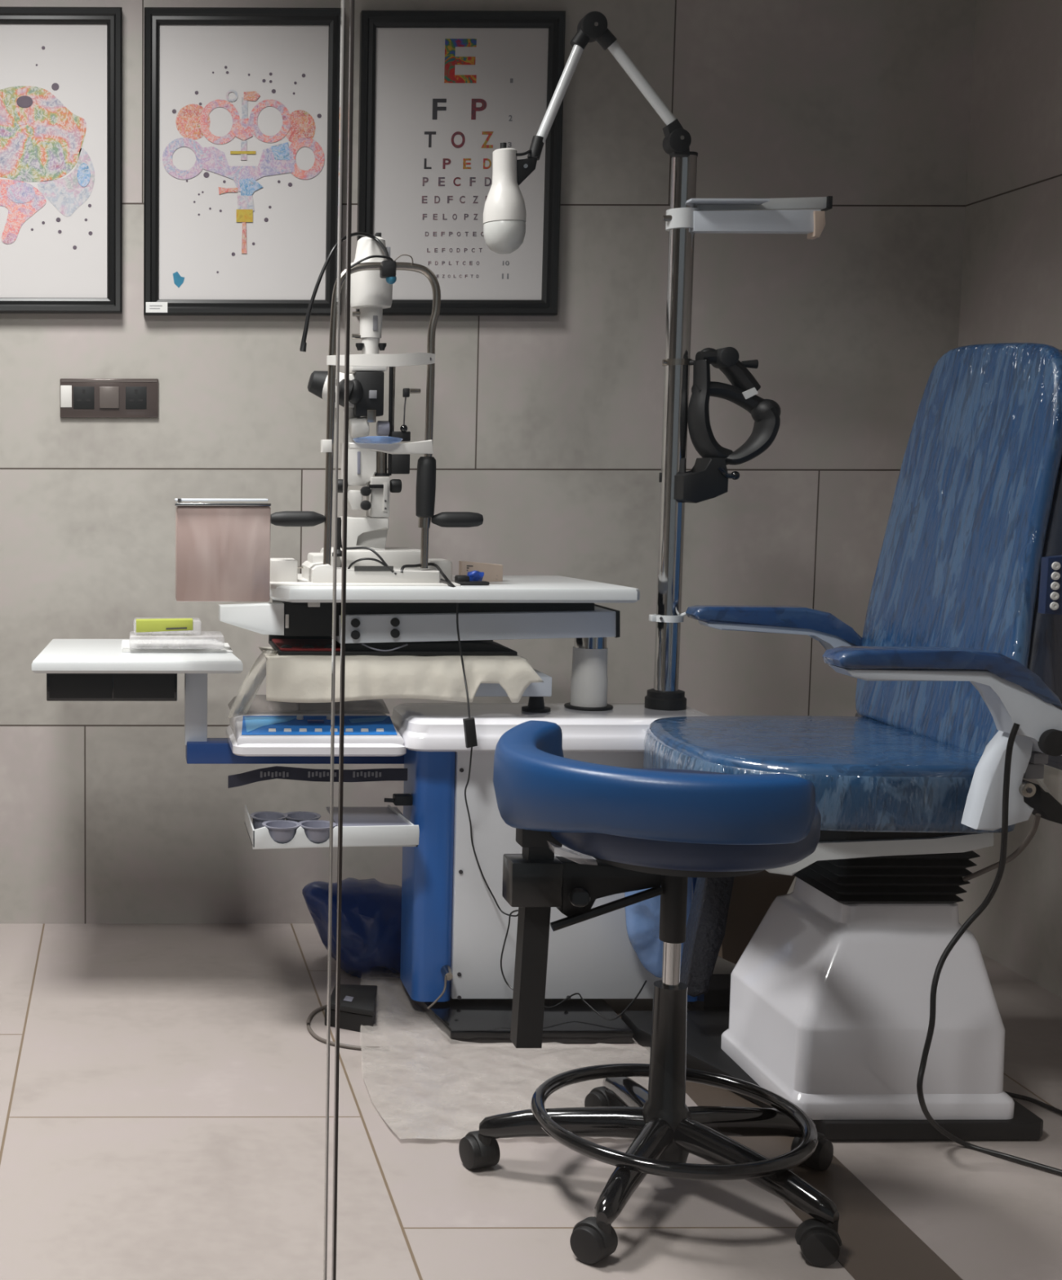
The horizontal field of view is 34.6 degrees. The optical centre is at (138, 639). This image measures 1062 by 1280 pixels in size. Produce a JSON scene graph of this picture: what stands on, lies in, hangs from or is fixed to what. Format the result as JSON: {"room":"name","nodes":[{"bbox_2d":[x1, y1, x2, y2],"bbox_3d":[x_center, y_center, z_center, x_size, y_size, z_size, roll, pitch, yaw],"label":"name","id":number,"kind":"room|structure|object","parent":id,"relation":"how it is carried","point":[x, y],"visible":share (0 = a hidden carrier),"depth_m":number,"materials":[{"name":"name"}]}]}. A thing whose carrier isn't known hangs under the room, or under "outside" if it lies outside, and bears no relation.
{"room":"examination room","nodes":[
{"label":"examination room","id":0,"kind":"room"},
{"bbox_2d":[173,498,271,601],"bbox_3d":[0.158,-0.170,3.049,0.179,0.192,0.070,0,6,0],"label":"towel","id":1,"kind":"object","parent":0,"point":[223,549],"visible":1,"depth_m":3.02,"materials":[{"name":"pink fabric"}]},
{"bbox_2d":[331,0,355,1279],"bbox_3d":[1.034,-0.427,1.275,1.738,2.705,0.010,0,6,0],"label":"window","id":2,"kind":"structure","parent":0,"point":[352,2],"depth_m":1.31,"materials":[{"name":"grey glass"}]},
{"bbox_2d":[0,0,976,924],"bbox_3d":[-0.218,-0.683,3.761,4.411,2.720,0.100,0,6,0],"label":"wall","id":3,"kind":"structure","parent":0,"point":[548,429],"depth_m":3.74,"materials":[{"name":"tile"}]},
{"bbox_2d":[0,6,122,313],"bbox_3d":[-0.252,-1.080,3.657,0.432,0.672,0.028,0,6,0],"label":"framed poster","id":4,"kind":"object","parent":3,"relation":"attached to","point":[61,68],"visible":1,"depth_m":3.65,"materials":[{"name":"white paper"}]},
{"bbox_2d":[60,378,158,417],"bbox_3d":[-0.066,-0.555,3.719,0.223,0.088,0.012,0,6,0],"label":"wall outlet panel","id":5,"kind":"object","parent":3,"relation":"attached to","point":[79,397],"visible":1,"depth_m":3.71,"materials":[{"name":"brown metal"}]},
{"bbox_2d":[73,386,94,408],"bbox_3d":[-0.125,-0.556,3.717,0.048,0.051,0.003,0,6,0],"label":"outlet","id":6,"kind":"object","parent":5,"relation":"attached to","point":[83,397],"depth_m":3.72,"materials":[{"name":"plastic"}]},
{"bbox_2d":[99,386,119,408],"bbox_3d":[-0.066,-0.557,3.716,0.045,0.049,0.006,0,6,0],"label":"rocker switch","id":7,"kind":"object","parent":5,"relation":"attached to","point":[108,396],"depth_m":3.71,"materials":[{"name":"beige plastic"}]},
{"bbox_2d":[125,386,146,408],"bbox_3d":[-0.004,-0.556,3.718,0.048,0.051,0.003,0,6,0],"label":"outlet","id":8,"kind":"object","parent":5,"relation":"attached to","point":[135,397],"depth_m":3.72,"materials":[{"name":"plastic"}]},
{"bbox_2d":[143,7,345,315],"bbox_3d":[0.238,-1.078,3.659,0.449,0.676,0.029,0,6,0],"label":"framed poster","id":9,"kind":"object","parent":3,"relation":"attached to","point":[242,104],"visible":0.99,"depth_m":3.66,"materials":[{"name":"white paper"}]},
{"bbox_2d":[355,10,565,315],"bbox_3d":[0.728,-1.076,3.663,0.457,0.670,0.028,0,6,0],"label":"framed poster","id":10,"kind":"object","parent":3,"relation":"attached to","point":[441,91],"visible":0.8,"depth_m":3.66,"materials":[{"name":"white paper"}]},
{"bbox_2d":[0,924,1061,1279],"bbox_3d":[-0.203,0.990,1.236,4.411,0.100,5.462,0,6,0],"label":"floor","id":11,"kind":"structure","parent":0,"point":[162,1086],"depth_m":2.55,"materials":[{"name":"tile"}]},
{"bbox_2d":[306,1004,389,1050],"bbox_3d":[0.375,0.747,3.107,0.106,0.007,0.263,-2,6,-19],"label":"cable","id":12,"kind":"object","parent":11,"relation":"on","point":[313,1013],"visible":0.88,"depth_m":3.02,"materials":[{"name":"white plastic"}]},
{"bbox_2d":[324,984,377,1034],"bbox_3d":[0.420,0.718,3.189,0.096,0.050,0.200,1,6,11],"label":"switch","id":13,"kind":"object","parent":11,"relation":"on","point":[358,1003],"visible":0.87,"depth_m":3.12,"materials":[{"name":"black plastic"}]},
{"bbox_2d":[302,877,401,979],"bbox_3d":[0.519,0.662,3.504,0.328,0.286,0.218,0,6,0],"label":"plastic sack","id":14,"kind":"object","parent":11,"relation":"on","point":[371,908],"visible":0.59,"depth_m":3.42,"materials":[{"name":"blue plastic"}]},
{"bbox_2d":[394,1009,587,1134],"bbox_3d":[0.673,0.736,3.057,0.559,0.032,0.955,0,6,0],"label":"film","id":15,"kind":"object","parent":11,"relation":"on","point":[420,1065],"visible":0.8,"depth_m":2.90,"materials":[{"name":"grey"}]},
{"bbox_2d":[390,702,709,1043],"bbox_3d":[0.817,0.442,3.181,0.618,0.599,0.350,0,6,0],"label":"base cabinet","id":16,"kind":"object","parent":11,"relation":"on","point":[453,929],"visible":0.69,"depth_m":3.15,"materials":[{"name":"blue metal"}]},
{"bbox_2d":[186,737,404,764],"bbox_3d":[0.336,0.228,3.337,0.474,0.043,0.070,0,6,0],"label":"support arm","id":17,"kind":"object","parent":16,"relation":"attached to","point":[215,750],"visible":0.4,"depth_m":3.30,"materials":[{"name":"blue metal"}]},
{"bbox_2d":[31,639,243,745],"bbox_3d":[-0.003,0.113,3.394,0.414,0.190,0.430,0,6,0],"label":"side table","id":18,"kind":"object","parent":17,"relation":"on","point":[75,669],"visible":0.95,"depth_m":3.24,"materials":[{"name":"white plastic"}]},
{"bbox_2d":[121,640,232,652],"bbox_3d":[0.080,0.012,3.401,0.228,0.008,0.170,0,6,0],"label":"paper stack","id":19,"kind":"object","parent":18,"relation":"on","point":[127,646],"visible":1,"depth_m":3.36,"materials":[{"name":"white paper"}]},
{"bbox_2d":[136,617,192,632],"bbox_3d":[0.079,-0.016,3.341,0.194,0.059,0.110,0,6,0],"label":"box","id":20,"kind":"object","parent":19,"relation":"on","point":[177,624],"visible":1,"depth_m":3.30,"materials":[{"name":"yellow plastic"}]},
{"bbox_2d":[166,626,186,629],"bbox_3d":[0.078,-0.024,3.297,0.043,0.005,0.001,0,6,0],"label":"print","id":21,"kind":"object","parent":20,"relation":"on","point":[167,628],"depth_m":3.30},
{"bbox_2d":[226,694,406,755],"bbox_3d":[0.347,0.166,3.205,0.333,0.086,0.260,0,6,0],"label":"tray","id":22,"kind":"object","parent":17,"relation":"attached to","point":[254,729],"visible":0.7,"depth_m":3.12,"materials":[{"name":"plastic"}]},
{"bbox_2d":[307,720,324,723],"bbox_3d":[0.346,0.159,3.159,0.031,0.004,0.016,0,6,0],"label":"print","id":23,"kind":"object","parent":22,"relation":"on","point":[308,721],"depth_m":3.15,"materials":[{"name":"blue plastic"}]},
{"bbox_2d":[227,765,408,788],"bbox_3d":[0.350,0.267,3.144,0.350,0.045,0.022,0,6,0],"label":"lanyard","id":24,"kind":"object","parent":22,"relation":"hanging from","point":[273,772],"visible":0.95,"depth_m":3.14,"materials":[{"name":"black fabric"}]},
{"bbox_2d":[260,771,381,777],"bbox_3d":[0.354,0.261,3.133,0.234,0.012,0.001,0,6,0],"label":"print","id":25,"kind":"object","parent":24,"relation":"attached to","point":[263,774],"depth_m":3.14},
{"bbox_2d":[244,804,419,848],"bbox_3d":[0.373,0.362,3.162,0.315,0.046,0.227,0,6,0],"label":"tray","id":26,"kind":"object","parent":16,"relation":"attached to","point":[362,826],"visible":0.97,"depth_m":3.06,"materials":[{"name":"white plastic"}]},
{"bbox_2d":[384,793,413,805],"bbox_3d":[0.517,0.316,3.186,0.066,0.023,0.030,0,6,0],"label":"plug","id":27,"kind":"object","parent":16,"relation":"attached to","point":[398,799],"visible":0.93,"depth_m":3.17,"materials":[{"name":"black plastic"}]},
{"bbox_2d":[218,575,639,711],"bbox_3d":[0.559,0.006,3.269,0.781,0.250,0.404,0,6,0],"label":"table","id":28,"kind":"object","parent":16,"relation":"on","point":[516,606],"visible":0.99,"depth_m":3.14,"materials":[{"name":"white plastic"}]},
{"bbox_2d":[270,231,483,588],"bbox_3d":[0.462,-0.457,3.223,0.416,0.699,0.361,0,6,0],"label":"lamp","id":29,"kind":"object","parent":28,"relation":"on","point":[370,562],"visible":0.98,"depth_m":3.18,"materials":[{"name":"white plastic"}]},
{"bbox_2d":[270,558,297,582],"bbox_3d":[0.285,-0.133,3.205,0.053,0.054,0.080,0,6,0],"label":"supplies","id":30,"kind":"object","parent":29,"relation":"on","point":[282,570],"visible":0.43,"depth_m":3.17,"materials":[{"name":"white plastic"}]},
{"bbox_2d":[454,574,489,585],"bbox_3d":[0.650,-0.117,3.148,0.062,0.017,0.040,0,6,0],"label":"adapter","id":31,"kind":"object","parent":28,"relation":"on","point":[463,580],"visible":0.95,"depth_m":3.14,"materials":[{"name":"plastic"}]},
{"bbox_2d":[466,570,484,581],"bbox_3d":[0.659,-0.122,3.169,0.032,0.030,0.028,-1,6,-15],"label":"wrapper","id":32,"kind":"object","parent":28,"relation":"on","point":[474,575],"visible":0.7,"depth_m":3.16,"materials":[{"name":"blue plastic"}]},
{"bbox_2d":[458,560,502,582],"bbox_3d":[0.687,-0.137,3.242,0.111,0.045,0.028,-2,6,-24],"label":"box","id":33,"kind":"object","parent":28,"relation":"on","point":[492,572],"visible":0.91,"depth_m":3.23,"materials":[{"name":"beige cardboard"}]},
{"bbox_2d":[440,578,646,1020],"bbox_3d":[0.773,0.303,3.074,0.409,0.828,0.138,1,6,11],"label":"cord","id":34,"kind":"object","parent":28,"relation":"hanging from","point":[469,728],"visible":0.91,"depth_m":3.08,"materials":[{"name":"black plastic"}]},
{"bbox_2d":[462,717,477,747],"bbox_3d":[0.622,0.174,3.031,0.026,0.056,0.018,0,6,0],"label":"switch","id":35,"kind":"object","parent":34,"relation":"attached to","point":[469,728],"depth_m":3.02,"materials":[{"name":"black plastic"}]},
{"bbox_2d":[475,667,551,712],"bbox_3d":[0.542,0.097,3.250,0.541,0.072,0.200,0,6,0],"label":"tray","id":36,"kind":"object","parent":16,"relation":"on","point":[535,691],"visible":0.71,"depth_m":3.15,"materials":[{"name":"grey metal"}]},
{"bbox_2d":[258,646,543,702],"bbox_3d":[0.509,0.066,3.205,0.531,0.084,0.243,0,6,0],"label":"cloth","id":37,"kind":"object","parent":36,"relation":"on","point":[289,678],"visible":0.78,"depth_m":3.09,"materials":[{"name":"white fabric"}]},
{"bbox_2d":[268,635,517,655],"bbox_3d":[0.506,0.013,3.265,0.465,0.046,0.232,0,6,0],"label":"tray","id":38,"kind":"object","parent":37,"relation":"on","point":[284,645],"visible":0.62,"depth_m":3.16,"materials":[{"name":"black plastic"}]},
{"bbox_2d":[483,11,697,711],"bbox_3d":[0.879,-0.528,3.154,0.434,1.338,0.083,0,6,-6],"label":"lamp","id":39,"kind":"object","parent":16,"relation":"on","point":[504,213],"visible":1,"depth_m":3.13,"materials":[{"name":"silver metal"}]},
{"bbox_2d":[483,147,526,224],"bbox_3d":[0.704,-0.870,3.103,0.081,0.138,0.081,0,6,0],"label":"shade","id":40,"kind":"object","parent":39,"relation":"attached to","point":[504,204],"depth_m":3.08,"materials":[{"name":"white plastic"}]},
{"bbox_2d":[658,472,661,482],"bbox_3d":[1.033,-0.321,3.195,0.007,0.019,0.008,0,6,0],"label":"clip","id":41,"kind":"object","parent":39,"relation":"attached to","point":[660,473],"visible":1,"depth_m":3.19,"materials":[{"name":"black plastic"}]},
{"bbox_2d":[644,688,686,711],"bbox_3d":[1.054,0.118,3.235,0.080,0.036,0.080,0,6,0],"label":"socket","id":42,"kind":"object","parent":39,"relation":"attached to","point":[656,699],"depth_m":3.21,"materials":[{"name":"black plastic"}]},
{"bbox_2d":[648,612,686,622],"bbox_3d":[1.069,-0.050,3.186,0.067,0.032,0.128,-3,7,-31],"label":"clamp","id":43,"kind":"object","parent":39,"relation":"attached to","point":[654,618],"visible":0.78,"depth_m":3.19,"materials":[{"name":"white plastic"}]},
{"bbox_2d":[662,358,696,366],"bbox_3d":[1.058,-0.542,3.165,0.070,0.013,0.062,0,6,0],"label":"hook","id":44,"kind":"object","parent":39,"relation":"attached to","point":[690,362],"visible":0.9,"depth_m":3.14,"materials":[{"name":"metal"}]},
{"bbox_2d":[673,346,780,502],"bbox_3d":[1.144,-0.415,3.134,0.187,0.299,0.105,0,6,0],"label":"headset","id":45,"kind":"object","parent":44,"relation":"hanging from","point":[708,478],"visible":1,"depth_m":3.11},
{"bbox_2d":[662,195,832,239],"bbox_3d":[1.180,-0.820,3.146,0.330,0.082,0.110,0,6,0],"label":"holder","id":46,"kind":"object","parent":39,"relation":"attached to","point":[799,215],"visible":0.98,"depth_m":3.11,"materials":[{"name":"white plastic"}]},
{"bbox_2d":[624,877,693,977],"bbox_3d":[0.995,0.530,3.106,0.138,0.239,0.066,0,6,0],"label":"hanging bag","id":47,"kind":"object","parent":16,"relation":"hanging from","point":[642,917],"visible":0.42,"depth_m":3.09,"materials":[{"name":"blue"}]},
{"bbox_2d":[458,720,841,1266],"bbox_3d":[0.760,0.483,2.366,0.558,0.683,0.539,4,7,34],"label":"stool","id":48,"kind":"object","parent":11,"relation":"on","point":[656,829],"visible":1,"depth_m":2.31,"materials":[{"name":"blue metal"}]},
{"bbox_2d":[465,1130,495,1156],"bbox_3d":[0.526,0.773,2.493,0.025,0.031,0.057,-2,6,-19],"label":"hood","id":49,"kind":"object","parent":48,"relation":"attached to","point":[477,1143],"depth_m":2.47,"materials":[{"name":"plastic"}]},
{"bbox_2d":[572,1216,616,1248],"bbox_3d":[0.620,0.803,2.200,0.025,0.031,0.057,-5,8,-42],"label":"hood","id":50,"kind":"object","parent":48,"relation":"attached to","point":[592,1232],"depth_m":2.18,"materials":[{"name":"plastic"}]},
{"bbox_2d":[589,1086,621,1106],"bbox_3d":[0.772,0.755,2.675,0.025,0.031,0.057,-3,6,-25],"label":"hood","id":51,"kind":"object","parent":48,"relation":"attached to","point":[598,1096],"depth_m":2.66,"materials":[{"name":"plastic"}]},
{"bbox_2d":[796,1132,826,1155],"bbox_3d":[1.040,0.774,2.495,0.057,0.031,0.025,-5,8,-40],"label":"hood","id":52,"kind":"object","parent":48,"relation":"attached to","point":[820,1149],"depth_m":2.47,"materials":[{"name":"plastic"}]},
{"bbox_2d":[795,1217,841,1245],"bbox_3d":[0.924,0.804,2.196,0.057,0.031,0.025,1,6,13],"label":"hood","id":53,"kind":"object","parent":48,"relation":"attached to","point":[815,1231],"depth_m":2.18,"materials":[{"name":"plastic"}]},
{"bbox_2d":[687,955,735,1010],"bbox_3d":[1.139,0.691,3.208,0.080,0.100,0.130,0,6,0],"label":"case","id":54,"kind":"object","parent":11,"relation":"on","point":[717,996],"visible":0.22,"depth_m":3.14,"materials":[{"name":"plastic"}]},
{"bbox_2d":[604,999,962,1279],"bbox_3d":[1.028,0.946,1.189,0.142,0.001,5.362,0,6,0],"label":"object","id":55,"kind":"structure","parent":11,"relation":"on","point":[877,1245],"depth_m":2.33,"materials":[{"name":"stone"}]},
{"bbox_2d":[621,342,1061,1140],"bbox_3d":[1.259,0.132,2.789,0.686,1.295,0.803,0,6,0],"label":"chair","id":56,"kind":"object","parent":11,"relation":"on","point":[960,644],"visible":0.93,"depth_m":2.65,"materials":[{"name":"blue leather"}]},
{"bbox_2d":[680,876,734,996],"bbox_3d":[1.051,0.534,2.991,0.087,0.247,0.051,0,6,0],"label":"pad","id":57,"kind":"object","parent":56,"relation":"on","point":[705,928],"visible":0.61,"depth_m":2.97,"materials":[{"name":"fabric"}]},
{"bbox_2d":[718,870,795,964],"bbox_3d":[1.159,0.505,3.074,0.161,0.203,0.100,0,6,0],"label":"cardboard box","id":58,"kind":"object","parent":56,"relation":"on","point":[752,896],"visible":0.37,"depth_m":3.02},
{"bbox_2d":[1026,787,1032,793],"bbox_3d":[1.335,0.225,2.429,0.008,0.008,0.010,0,6,0],"label":"socket","id":59,"kind":"object","parent":56,"relation":"attached to","point":[1028,790],"depth_m":2.42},
{"bbox_2d":[916,723,1061,1175],"bbox_3d":[1.308,0.465,2.482,0.211,0.700,0.119,0,6,0],"label":"power cable","id":60,"kind":"object","parent":11,"relation":"on","point":[980,908],"visible":1,"depth_m":2.50,"materials":[{"name":"black rubber"}]},
{"bbox_2d":[1004,1091,1061,1115],"bbox_3d":[1.521,0.784,2.735,0.022,0.008,0.122,-3,7,-29],"label":"power cable","id":61,"kind":"object","parent":11,"relation":"on","point":[1035,1101],"visible":0.89,"depth_m":2.74,"materials":[{"name":"black rubber"}]},
{"bbox_2d":[955,0,1061,998],"bbox_3d":[1.955,-0.406,1.058,0.100,2.720,5.362,0,6,0],"label":"wall","id":62,"kind":"structure","parent":0,"point":[1011,285],"depth_m":3.48,"materials":[{"name":"tile"}]},
{"bbox_3d":[-2.356,-0.410,1.030,0.100,2.720,5.363,0,6,0],"label":"wall","id":63,"kind":"structure","parent":0,"visible":0},
{"bbox_2d":[323,0,344,1279],"bbox_3d":[-1.074,-0.429,1.261,2.468,2.705,0.010,0,6,0],"label":"window","id":64,"kind":"structure","parent":63,"relation":"in","point":[342,18],"depth_m":1.31,"materials":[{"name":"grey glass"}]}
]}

